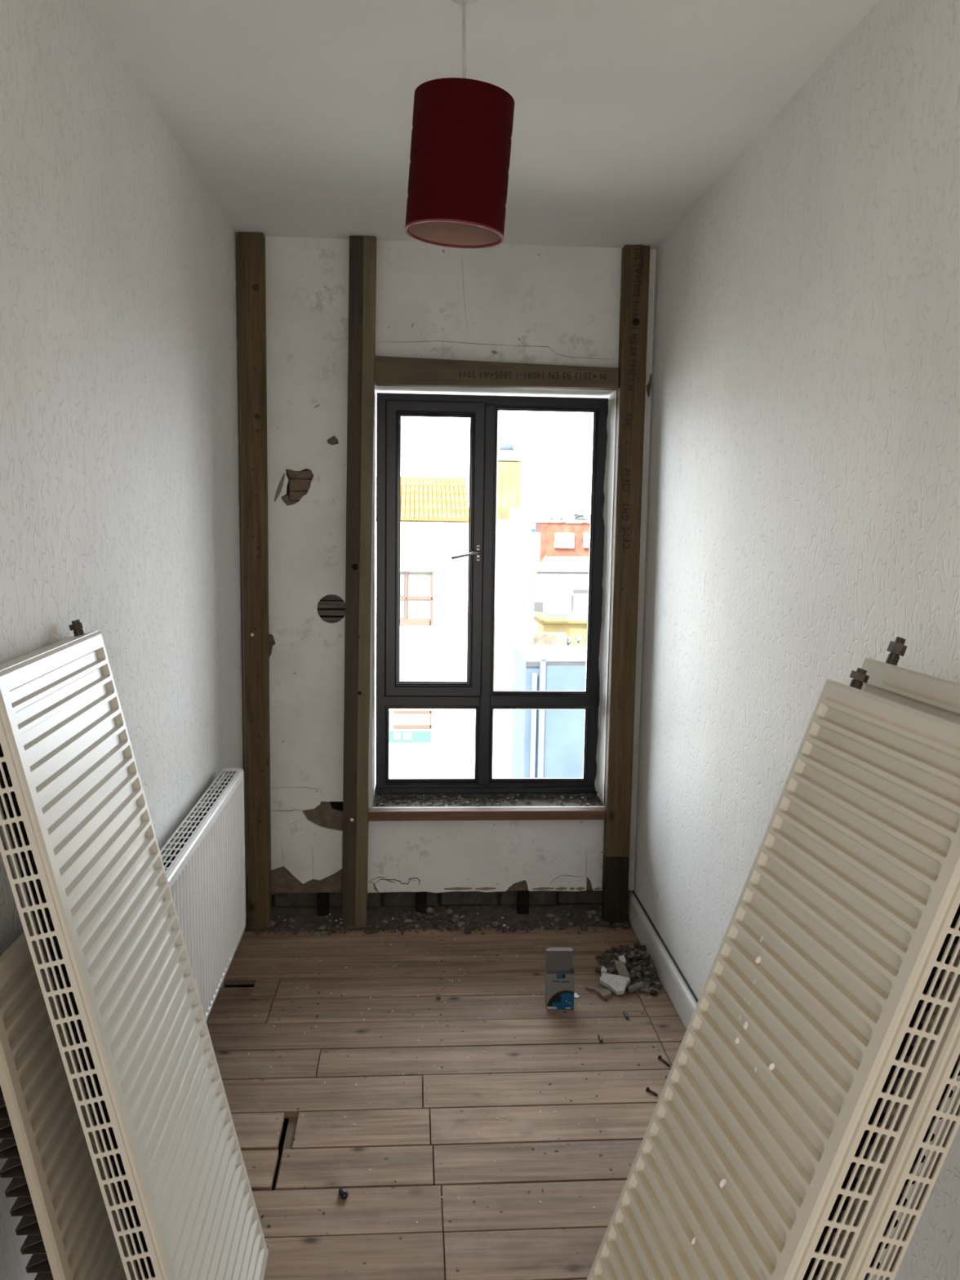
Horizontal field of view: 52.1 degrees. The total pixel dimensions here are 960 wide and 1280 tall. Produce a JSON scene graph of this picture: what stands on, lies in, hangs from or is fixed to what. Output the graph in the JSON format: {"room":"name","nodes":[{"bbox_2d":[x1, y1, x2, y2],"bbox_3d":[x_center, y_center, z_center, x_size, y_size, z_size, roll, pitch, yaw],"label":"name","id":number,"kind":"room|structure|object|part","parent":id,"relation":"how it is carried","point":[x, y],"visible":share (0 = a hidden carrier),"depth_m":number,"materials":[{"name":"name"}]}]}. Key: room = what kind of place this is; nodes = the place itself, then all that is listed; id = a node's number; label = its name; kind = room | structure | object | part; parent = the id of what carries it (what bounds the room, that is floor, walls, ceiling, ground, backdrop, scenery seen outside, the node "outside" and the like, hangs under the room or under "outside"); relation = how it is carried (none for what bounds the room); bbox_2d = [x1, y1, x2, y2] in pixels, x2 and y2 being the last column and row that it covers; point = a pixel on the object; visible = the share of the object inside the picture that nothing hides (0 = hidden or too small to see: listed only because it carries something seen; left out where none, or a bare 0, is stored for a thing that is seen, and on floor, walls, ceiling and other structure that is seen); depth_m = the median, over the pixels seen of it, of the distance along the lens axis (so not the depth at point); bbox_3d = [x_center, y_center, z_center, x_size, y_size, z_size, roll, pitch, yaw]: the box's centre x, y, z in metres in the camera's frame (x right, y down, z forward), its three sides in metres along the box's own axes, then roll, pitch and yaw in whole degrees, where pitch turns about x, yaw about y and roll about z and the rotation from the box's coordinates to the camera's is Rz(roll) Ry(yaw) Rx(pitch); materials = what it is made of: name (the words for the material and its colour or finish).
{"room":"construction site","nodes":[
{"label":"construction site","id":0,"kind":"room"},
{"bbox_2d":[0,0,248,1279],"bbox_3d":[-0.816,0.230,1.439,0.120,2.920,5.101,0,7,-3],"label":"wall","id":1,"kind":"structure","parent":0,"point":[121,500],"depth_m":2.14,"materials":[{"name":"paint"}]},
{"bbox_2d":[160,768,245,1021],"bbox_3d":[-0.782,0.766,2.683,0.090,0.567,1.172,0,7,-4],"label":"radiator","id":2,"kind":"object","parent":1,"relation":"attached to","point":[205,868],"visible":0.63,"depth_m":2.74,"materials":[{"name":"white metal"}]},
{"bbox_2d":[160,768,241,876],"bbox_3d":[-0.768,0.496,2.636,0.058,0.020,1.132,0,7,-4],"label":"grille","id":3,"kind":"object","parent":2,"relation":"attached to","point":[179,856],"depth_m":2.65,"materials":[{"name":"white metal"}]},
{"bbox_2d":[206,926,686,1279],"bbox_3d":[0.018,1.608,1.058,2.000,0.301,6.300,0,7,-4],"label":"floor","id":4,"kind":"structure","parent":0,"point":[298,1172],"depth_m":2.70,"materials":[{"name":"wood"}]},
{"bbox_2d":[0,920,139,1279],"bbox_3d":[-0.649,0.900,1.669,0.227,0.930,0.460,0,7,-4],"label":"panel radiator","id":5,"kind":"object","parent":4,"relation":"on","point":[65,1220],"visible":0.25,"depth_m":1.49,"materials":[{"name":"beige metal"}]},
{"bbox_2d":[0,619,268,1279],"bbox_3d":[-0.591,0.664,1.717,0.355,1.363,0.515,0,7,-5],"label":"panel radiator","id":6,"kind":"object","parent":4,"relation":"on","point":[77,821],"visible":1,"depth_m":1.61,"materials":[{"name":"white metal"}]},
{"bbox_3d":[-0.615,0.678,1.734,0.014,1.352,0.463,-12,9,-3],"label":"panel","id":7,"kind":"part","parent":6,"relation":"part of","materials":[{"name":"white metal"}]},
{"bbox_2d":[0,714,164,1279],"bbox_3d":[-0.575,0.709,1.482,0.052,1.344,0.020,-12,9,-3],"label":"grille","id":8,"kind":"object","parent":6,"relation":"attached to","point":[37,837],"depth_m":1.46,"materials":[{"name":"white metal"}]},
{"bbox_2d":[237,231,271,928],"bbox_3d":[-0.829,-0.165,3.636,0.090,2.565,0.049,0,7,-4],"label":"stud","id":9,"kind":"object","parent":4,"relation":"on","point":[251,246],"visible":1,"depth_m":3.60,"materials":[{"name":"brown wood"}]},
{"bbox_2d":[337,1188,348,1199],"bbox_3d":[-0.319,1.292,2.294,0.018,0.018,0.028,-5,9,-38],"label":"plug","id":10,"kind":"object","parent":4,"relation":"on","point":[343,1193],"visible":1,"depth_m":2.29,"materials":[{"name":"black plastic"}]},
{"bbox_2d":[342,235,376,927],"bbox_3d":[-0.453,-0.162,3.662,0.127,2.565,0.049,0,7,-4],"label":"stud","id":11,"kind":"object","parent":4,"relation":"on","point":[362,250],"visible":1,"depth_m":3.63,"materials":[{"name":"brown wood"}]},
{"bbox_2d":[244,904,631,937],"bbox_3d":[-0.155,1.090,3.830,1.504,0.068,0.180,0,7,-4],"label":"rubble","id":12,"kind":"object","parent":4,"relation":"on","point":[586,917],"visible":0.85,"depth_m":3.84,"materials":[{"name":"grey concrete"}]},
{"bbox_2d":[435,993,440,998],"bbox_3d":[-0.137,1.179,3.253,0.017,0.016,0.023,0,7,-4],"label":"pebble","id":13,"kind":"object","parent":4,"relation":"on","point":[437,995],"visible":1,"depth_m":3.25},
{"bbox_2d":[252,935,662,1272],"bbox_3d":[-0.045,1.228,2.921,1.290,0.003,1.688,0,7,-4],"label":"dirt specks","id":14,"kind":"object","parent":4,"relation":"on","point":[323,1212],"visible":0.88,"depth_m":2.79,"materials":[{"name":"soil"}]},
{"bbox_2d":[248,937,669,1222],"bbox_3d":[-0.058,1.219,2.986,1.294,0.004,1.542,0,7,-4],"label":"plaster specks","id":15,"kind":"object","parent":4,"relation":"on","point":[393,937],"visible":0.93,"depth_m":3.06,"materials":[{"name":"white paint"}]},
{"bbox_2d":[544,947,574,1009],"bbox_3d":[0.260,1.103,3.204,0.089,0.189,0.058,1,7,-2],"label":"carton","id":16,"kind":"object","parent":4,"relation":"on","point":[559,971],"visible":1,"depth_m":3.19,"materials":[{"name":"grey cardboard"}]},
{"bbox_2d":[551,995,561,1002],"bbox_3d":[0.247,1.163,3.183,0.033,0.022,0.001,1,7,-2],"label":"picture","id":17,"kind":"object","parent":16,"relation":"on","point":[554,998],"depth_m":3.18},
{"bbox_2d":[573,992,579,998],"bbox_3d":[0.319,1.188,3.284,0.021,0.002,0.035,-2,7,-19],"label":"paper scrap","id":18,"kind":"object","parent":4,"relation":"on","point":[575,995],"visible":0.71,"depth_m":3.28,"materials":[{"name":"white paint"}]},
{"bbox_2d":[585,985,595,991],"bbox_3d":[0.377,1.180,3.329,0.036,0.009,0.024,3,7,20],"label":"mortar slab","id":19,"kind":"object","parent":4,"relation":"on","point":[591,988],"visible":1,"depth_m":3.33,"materials":[{"name":"concrete"}]},
{"bbox_2d":[597,1034,603,1043],"bbox_3d":[0.368,1.220,3.004,0.010,0.010,0.041,0,7,-8],"label":"plug","id":20,"kind":"object","parent":4,"relation":"on","point":[600,1038],"visible":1,"depth_m":3.00,"materials":[{"name":"black plastic"}]},
{"bbox_2d":[596,988,611,999],"bbox_3d":[0.421,1.183,3.289,0.052,0.013,0.044,-3,8,-28],"label":"mortar slab","id":21,"kind":"object","parent":4,"relation":"on","point":[604,993],"visible":1,"depth_m":3.28,"materials":[{"name":"beige concrete"}]},
{"bbox_2d":[599,973,630,995],"bbox_3d":[0.452,1.164,3.332,0.098,0.036,0.085,5,8,29],"label":"plaster slab","id":22,"kind":"object","parent":4,"relation":"on","point":[617,984],"visible":1,"depth_m":3.33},
{"bbox_2d":[622,1010,628,1019],"bbox_3d":[0.468,1.203,3.152,0.010,0.010,0.049,0,7,-6],"label":"plug","id":23,"kind":"object","parent":4,"relation":"on","point":[624,1011],"visible":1,"depth_m":3.15,"materials":[{"name":"black plastic"}]},
{"bbox_2d":[601,245,650,924],"bbox_3d":[0.549,-0.157,3.728,0.096,2.570,0.049,0,7,-4],"label":"stud","id":24,"kind":"object","parent":4,"relation":"on","point":[635,260],"visible":1,"depth_m":3.69,"materials":[{"name":"brown wood"}]},
{"bbox_2d":[622,502,630,519],"bbox_3d":[0.545,-0.480,3.663,0.029,0.067,0.001,0,7,-4],"label":"print","id":25,"kind":"object","parent":24,"relation":"attached to","point":[623,502],"depth_m":3.66},
{"bbox_2d":[622,537,630,548],"bbox_3d":[0.548,-0.362,3.678,0.030,0.038,0.001,0,7,-4],"label":"print","id":26,"kind":"object","parent":24,"relation":"attached to","point":[623,538],"depth_m":3.68},
{"bbox_2d":[622,479,630,490],"bbox_3d":[0.545,-0.575,3.652,0.028,0.042,0.001,0,7,-4],"label":"print","id":27,"kind":"object","parent":24,"relation":"attached to","point":[627,480],"depth_m":3.65},
{"bbox_2d":[626,413,632,429],"bbox_3d":[0.552,-0.807,3.624,0.022,0.060,0.001,0,7,-4],"label":"print","id":28,"kind":"object","parent":24,"relation":"attached to","point":[632,413],"depth_m":3.62},
{"bbox_2d":[627,248,642,390],"bbox_3d":[0.566,-1.173,3.579,0.036,0.516,0.001,0,7,-4],"label":"print","id":29,"kind":"object","parent":24,"relation":"attached to","point":[635,322],"depth_m":3.58},
{"bbox_2d":[595,945,661,993],"bbox_3d":[0.507,1.149,3.476,0.219,0.049,0.370,0,7,-4],"label":"rubble heap","id":30,"kind":"object","parent":4,"relation":"on","point":[628,953],"visible":0.77,"depth_m":3.46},
{"bbox_2d":[600,966,607,974],"bbox_3d":[0.433,1.151,3.421,0.020,0.012,0.045,2,7,11],"label":"chip","id":31,"kind":"object","parent":30,"relation":"on","point":[603,970],"visible":0.94,"depth_m":3.41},
{"bbox_2d":[613,960,629,977],"bbox_3d":[0.486,1.133,3.381,0.029,0.029,0.100,0,7,-9],"label":"mortar slab","id":32,"kind":"object","parent":30,"relation":"on","point":[621,969],"visible":1,"depth_m":3.37,"materials":[{"name":"beige concrete"}]},
{"bbox_2d":[617,955,626,964],"bbox_3d":[0.498,1.119,3.436,0.023,0.010,0.061,0,7,-4],"label":"chip","id":33,"kind":"object","parent":30,"relation":"on","point":[622,959],"visible":1,"depth_m":3.43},
{"bbox_2d":[628,973,635,980],"bbox_3d":[0.517,1.158,3.370,0.032,0.024,0.022,-2,7,-20],"label":"lump","id":34,"kind":"object","parent":30,"relation":"on","point":[632,975],"visible":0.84,"depth_m":3.37,"materials":[{"name":"brown stone"}]},
{"bbox_2d":[634,942,639,948],"bbox_3d":[0.580,1.128,3.624,0.024,0.024,0.016,4,7,21],"label":"lump","id":35,"kind":"object","parent":30,"relation":"on","point":[637,945],"visible":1,"depth_m":3.62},
{"bbox_2d":[626,982,649,992],"bbox_3d":[0.535,1.173,3.325,0.084,0.026,0.021,-3,8,-28],"label":"conduit offcut","id":36,"kind":"object","parent":30,"relation":"on","point":[636,986],"visible":1,"depth_m":3.31,"materials":[{"name":"grey plastic"}]},
{"bbox_2d":[639,944,646,951],"bbox_3d":[0.601,1.131,3.608,0.034,0.024,0.020,0,7,-4],"label":"lump","id":37,"kind":"object","parent":30,"relation":"on","point":[643,948],"visible":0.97,"depth_m":3.60,"materials":[{"name":"stone"}]},
{"bbox_2d":[640,966,650,973],"bbox_3d":[0.577,1.150,3.424,0.031,0.028,0.032,-2,8,-26],"label":"lump","id":38,"kind":"object","parent":30,"relation":"on","point":[644,969],"visible":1,"depth_m":3.41,"materials":[{"name":"brown stone"}]},
{"bbox_2d":[640,987,657,995],"bbox_3d":[0.567,1.183,3.310,0.056,0.019,0.018,5,8,32],"label":"bolt","id":39,"kind":"object","parent":4,"relation":"on","point":[652,992],"visible":1,"depth_m":3.30,"materials":[{"name":"metal"}]},
{"bbox_2d":[645,1086,657,1096],"bbox_3d":[0.478,1.254,2.729,0.012,0.012,0.035,-6,10,-44],"label":"nail","id":40,"kind":"object","parent":4,"relation":"on","point":[647,1089],"visible":1,"depth_m":2.73,"materials":[{"name":"metal"}]},
{"bbox_2d":[657,1054,670,1066],"bbox_3d":[0.542,1.236,2.886,0.012,0.012,0.048,-3,8,-28],"label":"nail","id":41,"kind":"object","parent":4,"relation":"on","point":[660,1057],"visible":1,"depth_m":2.89,"materials":[{"name":"metal"}]},
{"bbox_2d":[586,667,959,1279],"bbox_3d":[0.394,0.734,1.441,0.548,1.345,0.430,0,7,-7],"label":"panel radiator","id":42,"kind":"object","parent":4,"relation":"on","point":[841,937],"visible":1,"depth_m":1.38,"materials":[{"name":"beige metal"}]},
{"bbox_2d":[792,878,959,1279],"bbox_3d":[0.435,0.775,1.245,0.062,1.361,0.020,19,4,-13],"label":"grille","id":43,"kind":"object","parent":42,"relation":"attached to","point":[938,919],"depth_m":1.22,"materials":[{"name":"beige metal"}]},
{"bbox_3d":[0.416,0.751,1.465,0.014,1.369,0.392,19,4,-13],"label":"panel","id":44,"kind":"part","parent":42,"relation":"part of","materials":[{"name":"beige metal"}]},
{"bbox_2d":[815,636,959,1279],"bbox_3d":[0.477,0.711,1.482,0.522,1.393,0.511,0,7,-11],"label":"panel radiator","id":45,"kind":"object","parent":4,"relation":"on","point":[934,695],"visible":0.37,"depth_m":1.25,"materials":[{"name":"beige metal"}]},
{"bbox_2d":[853,1029,959,1279],"bbox_3d":[0.523,0.765,1.261,0.052,1.396,0.020,19,4,-13],"label":"grille","id":46,"kind":"object","parent":45,"relation":"attached to","point":[916,1135],"depth_m":1.25,"materials":[{"name":"beige metal"}]},
{"bbox_3d":[0.495,0.735,1.506,0.014,1.404,0.445,19,4,-13],"label":"panel","id":47,"kind":"part","parent":45,"relation":"part of","materials":[{"name":"beige metal"}]},
{"bbox_2d":[237,235,656,915],"bbox_3d":[-0.159,-0.059,3.879,2.000,2.920,0.321,0,7,-4],"label":"wall","id":48,"kind":"structure","parent":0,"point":[500,303],"depth_m":3.68,"materials":[{"name":"paint"}]},
{"bbox_2d":[368,807,604,821],"bbox_3d":[0.027,0.672,3.795,0.914,0.036,0.049,0,7,-4],"label":"windowsill","id":49,"kind":"structure","parent":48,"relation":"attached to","point":[499,813],"depth_m":3.78,"materials":[{"name":"brown wood"}]},
{"bbox_3d":[0.023,0.644,3.969,0.940,0.048,0.299,0,7,-4],"label":"sill","id":50,"kind":"part","parent":48,"relation":"part of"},
{"bbox_2d":[374,392,608,794],"bbox_3d":[0.040,-0.161,3.873,0.902,1.570,0.135,0,7,-4],"label":"window","id":51,"kind":"structure","parent":48,"relation":"attached to","point":[478,694],"depth_m":3.86,"materials":[{"name":"black metal"}]},
{"bbox_3d":[-0.179,-0.348,3.854,0.384,1.148,0.078,0,7,-4],"label":"sash","id":52,"kind":"part","parent":51,"relation":"part of","materials":[{"name":"black metal"}]},
{"bbox_3d":[-0.054,-0.328,3.787,0.116,0.037,0.018,-1,7,-12],"label":"handle lever","id":53,"kind":"part","parent":51,"relation":"part of","materials":[{"name":"metal"}]},
{"bbox_3d":[-0.007,-0.339,3.825,0.015,0.064,0.007,0,7,-4],"label":"handle plate","id":54,"kind":"part","parent":51,"relation":"part of","materials":[{"name":"metal"}]},
{"bbox_3d":[0.028,0.605,3.973,0.902,0.026,0.042,0,7,-4],"label":"cill rail","id":55,"kind":"part","parent":51,"relation":"part of","materials":[{"name":"black metal"}]},
{"bbox_2d":[375,355,618,389],"bbox_3d":[0.065,-0.973,3.595,0.888,0.100,0.048,0,7,-4],"label":"wooden beam","id":56,"kind":"structure","parent":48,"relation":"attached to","point":[389,371],"depth_m":3.57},
{"bbox_2d":[459,370,605,379],"bbox_3d":[0.193,-0.965,3.580,0.535,0.030,0.001,0,7,-4],"label":"print","id":57,"kind":"object","parent":56,"relation":"attached to","point":[473,371],"depth_m":3.58},
{"bbox_2d":[84,0,879,249],"bbox_3d":[0.059,-1.168,0.743,2.000,0.150,6.350,0,7,-4],"label":"ceiling","id":58,"kind":"structure","parent":0,"point":[295,117],"depth_m":2.29,"materials":[{"name":"paint"}]},
{"bbox_2d":[404,0,514,248],"bbox_3d":[-0.038,-1.002,1.873,0.208,0.455,0.198,0,7,-4],"label":"pendant lamp","id":59,"kind":"object","parent":58,"relation":"hanging from","point":[462,130],"visible":1,"depth_m":1.81,"materials":[{"name":"red fabric"}]},
{"bbox_3d":[-0.040,-0.906,1.885,0.207,0.259,0.197,0,7,-4],"label":"lamp shade","id":60,"kind":"part","parent":59,"relation":"part of","materials":[{"name":"red fabric"}]},
{"bbox_2d":[631,0,959,1279],"bbox_3d":[0.830,0.241,1.549,0.127,2.920,5.100,0,7,-4],"label":"wall","id":61,"kind":"structure","parent":0,"point":[803,512],"depth_m":2.24,"materials":[{"name":"paint"}]},
{"bbox_2d":[627,889,697,1029],"bbox_3d":[0.754,1.348,1.549,0.018,0.118,4.800,0,7,-4],"label":"baseboard","id":62,"kind":"structure","parent":61,"relation":"attached to","point":[673,984],"depth_m":3.37,"materials":[{"name":"paint"}]},
{"label":"outside","id":63,"kind":"structure","parent":0,"visible":0},
{"bbox_2d":[533,600,543,612],"bbox_3d":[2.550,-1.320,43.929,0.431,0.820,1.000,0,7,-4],"label":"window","id":64,"kind":"structure","parent":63,"point":[539,605],"depth_m":43.41,"materials":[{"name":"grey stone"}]},
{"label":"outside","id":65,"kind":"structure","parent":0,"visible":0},
{"bbox_2d":[533,631,567,645],"bbox_3d":[2.382,1.659,36.964,1.630,3.871,0.500,0,7,-4],"label":"wall","id":66,"kind":"structure","parent":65,"point":[540,637],"depth_m":36.52,"materials":[{"name":"stone"}]},
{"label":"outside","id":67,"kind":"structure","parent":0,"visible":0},
{"bbox_3d":[4.443,0.768,83.438,140.000,0.500,155.500,0,7,-4],"label":"ground","id":68,"kind":"structure","parent":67,"visible":0},
{"bbox_2d":[375,440,536,778],"bbox_3d":[-7.367,-0.409,34.694,17.918,13.318,6.218,0,7,-4],"label":"building","id":69,"kind":"structure","parent":68,"relation":"on","point":[434,518],"depth_m":32.27,"materials":[{"name":"white paint"}]},
{"bbox_3d":[-2.908,-0.977,32.156,0.874,0.689,0.030,0,7,-4],"label":"pane","id":70,"kind":"part","parent":69,"relation":"part of","materials":[{"name":"white glass"}]},
{"bbox_3d":[-2.896,-1.785,32.057,0.874,0.739,0.030,0,7,-4],"label":"pane","id":71,"kind":"part","parent":69,"relation":"part of","materials":[{"name":"white glass"}]},
{"bbox_3d":[-2.463,-0.232,32.110,2.165,0.084,0.220,0,7,-4],"label":"sill","id":72,"kind":"part","parent":69,"relation":"part of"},
{"bbox_2d":[388,710,431,742],"bbox_3d":[-2.389,2.866,32.454,1.562,1.079,0.095,0,7,-4],"label":"fascia sign","id":73,"kind":"object","parent":69,"relation":"attached to","point":[405,726],"visible":0.94,"depth_m":32.43,"materials":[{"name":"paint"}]},
{"bbox_3d":[-2.503,-0.584,32.155,1.688,0.220,0.200,0,7,-4],"label":"rail","id":74,"kind":"part","parent":69,"relation":"part of","materials":[{"name":"red paint"}]},
{"bbox_3d":[-2.435,-1.363,32.124,1.808,0.070,0.080,0,7,-4],"label":"meeting rail","id":75,"kind":"part","parent":69,"relation":"part of","materials":[{"name":"red paint"}]},
{"bbox_3d":[-1.991,-0.971,32.217,0.744,0.689,0.030,0,7,-4],"label":"pane","id":76,"kind":"part","parent":69,"relation":"part of","materials":[{"name":"white glass"}]},
{"bbox_3d":[-1.979,-1.778,32.118,0.744,0.739,0.030,0,7,-4],"label":"pane","id":77,"kind":"part","parent":69,"relation":"part of","materials":[{"name":"white glass"}]},
{"bbox_2d":[500,513,505,519],"bbox_3d":[0.777,-4.120,33.420,0.152,0.385,0.300,0,7,-4],"label":"pot","id":78,"kind":"object","parent":69,"relation":"on","point":[502,515],"depth_m":33.26,"materials":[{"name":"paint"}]},
{"bbox_2d":[499,440,514,450],"bbox_3d":[0.934,-6.740,34.066,0.520,0.350,0.520,0,7,-4],"label":"chimney pot","id":79,"kind":"object","parent":69,"relation":"on","point":[506,445],"depth_m":33.90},
{"bbox_2d":[510,644,586,777],"bbox_3d":[2.281,3.031,24.298,2.779,5.668,3.410,0,7,-4],"label":"building","id":80,"kind":"structure","parent":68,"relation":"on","point":[545,743],"depth_m":22.57,"materials":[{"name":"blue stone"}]},
{"bbox_3d":[1.213,2.591,22.543,0.110,3.714,0.100,0,7,-4],"label":"door post","id":81,"kind":"part","parent":80,"relation":"part of","materials":[{"name":"blue paint"}]},
{"bbox_3d":[1.400,2.440,22.537,0.128,4.024,0.100,0,7,-4],"label":"door post","id":82,"kind":"part","parent":80,"relation":"part of","materials":[{"name":"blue paint"}]},
{"bbox_3d":[2.180,0.432,22.300,1.595,0.028,0.100,0,7,-4],"label":"door rail","id":83,"kind":"part","parent":80,"relation":"part of","materials":[{"name":"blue paint"}]},
{"bbox_3d":[2.224,2.494,22.658,1.727,3.972,0.100,0,7,-4],"label":"door","id":84,"kind":"part","parent":80,"relation":"part of","materials":[{"name":"blue glass"}]},
{"bbox_2d":[543,516,554,522],"bbox_3d":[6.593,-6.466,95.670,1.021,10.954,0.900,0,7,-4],"label":"tree","id":85,"kind":"object","parent":68,"relation":"on","point":[548,517],"visible":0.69,"depth_m":94.78,"materials":[{"name":"plant"}]},
{"bbox_2d":[530,520,590,566],"bbox_3d":[5.838,-1.149,66.845,5.526,13.896,8.480,0,7,-4],"label":"brick house","id":86,"kind":"structure","parent":68,"relation":"on","point":[552,539],"depth_m":62.14,"materials":[{"name":"orange brick"}]},
{"bbox_2d":[533,611,587,645],"bbox_3d":[3.913,1.348,41.672,3.728,5.175,2.300,0,7,-4],"label":"outbuilding","id":87,"kind":"structure","parent":68,"relation":"on","point":[573,624],"depth_m":40.57,"materials":[{"name":"stone"}]},
{"bbox_2d":[533,555,589,631],"bbox_3d":[4.223,0.073,49.158,4.666,8.575,5.200,0,7,-4],"label":"building","id":88,"kind":"structure","parent":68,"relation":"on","point":[561,583],"depth_m":46.45,"materials":[{"name":"white paint"}]},
{"bbox_2d":[573,589,588,593],"bbox_3d":[5.381,-2.289,46.470,1.961,0.192,0.100,0,7,-4],"label":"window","id":89,"kind":"structure","parent":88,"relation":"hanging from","point":[575,591],"depth_m":46.38,"materials":[{"name":"white"}]},
{"bbox_2d":[566,636,572,645],"bbox_3d":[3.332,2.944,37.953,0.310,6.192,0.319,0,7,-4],"label":"shrub","id":90,"kind":"object","parent":68,"relation":"on","point":[569,641],"visible":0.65,"depth_m":37.48,"materials":[{"name":"green plant"}]},
{"bbox_2d":[574,635,582,645],"bbox_3d":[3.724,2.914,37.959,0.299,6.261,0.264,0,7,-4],"label":"shrub","id":91,"kind":"object","parent":68,"relation":"on","point":[578,637],"visible":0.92,"depth_m":37.51,"materials":[{"name":"green plant"}]},
{"bbox_2d":[573,512,590,523],"bbox_3d":[9.875,-6.661,95.722,1.940,11.426,2.434,0,7,-4],"label":"tree","id":92,"kind":"object","parent":68,"relation":"on","point":[578,516],"visible":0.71,"depth_m":94.54,"materials":[{"name":"plant"}]}
]}

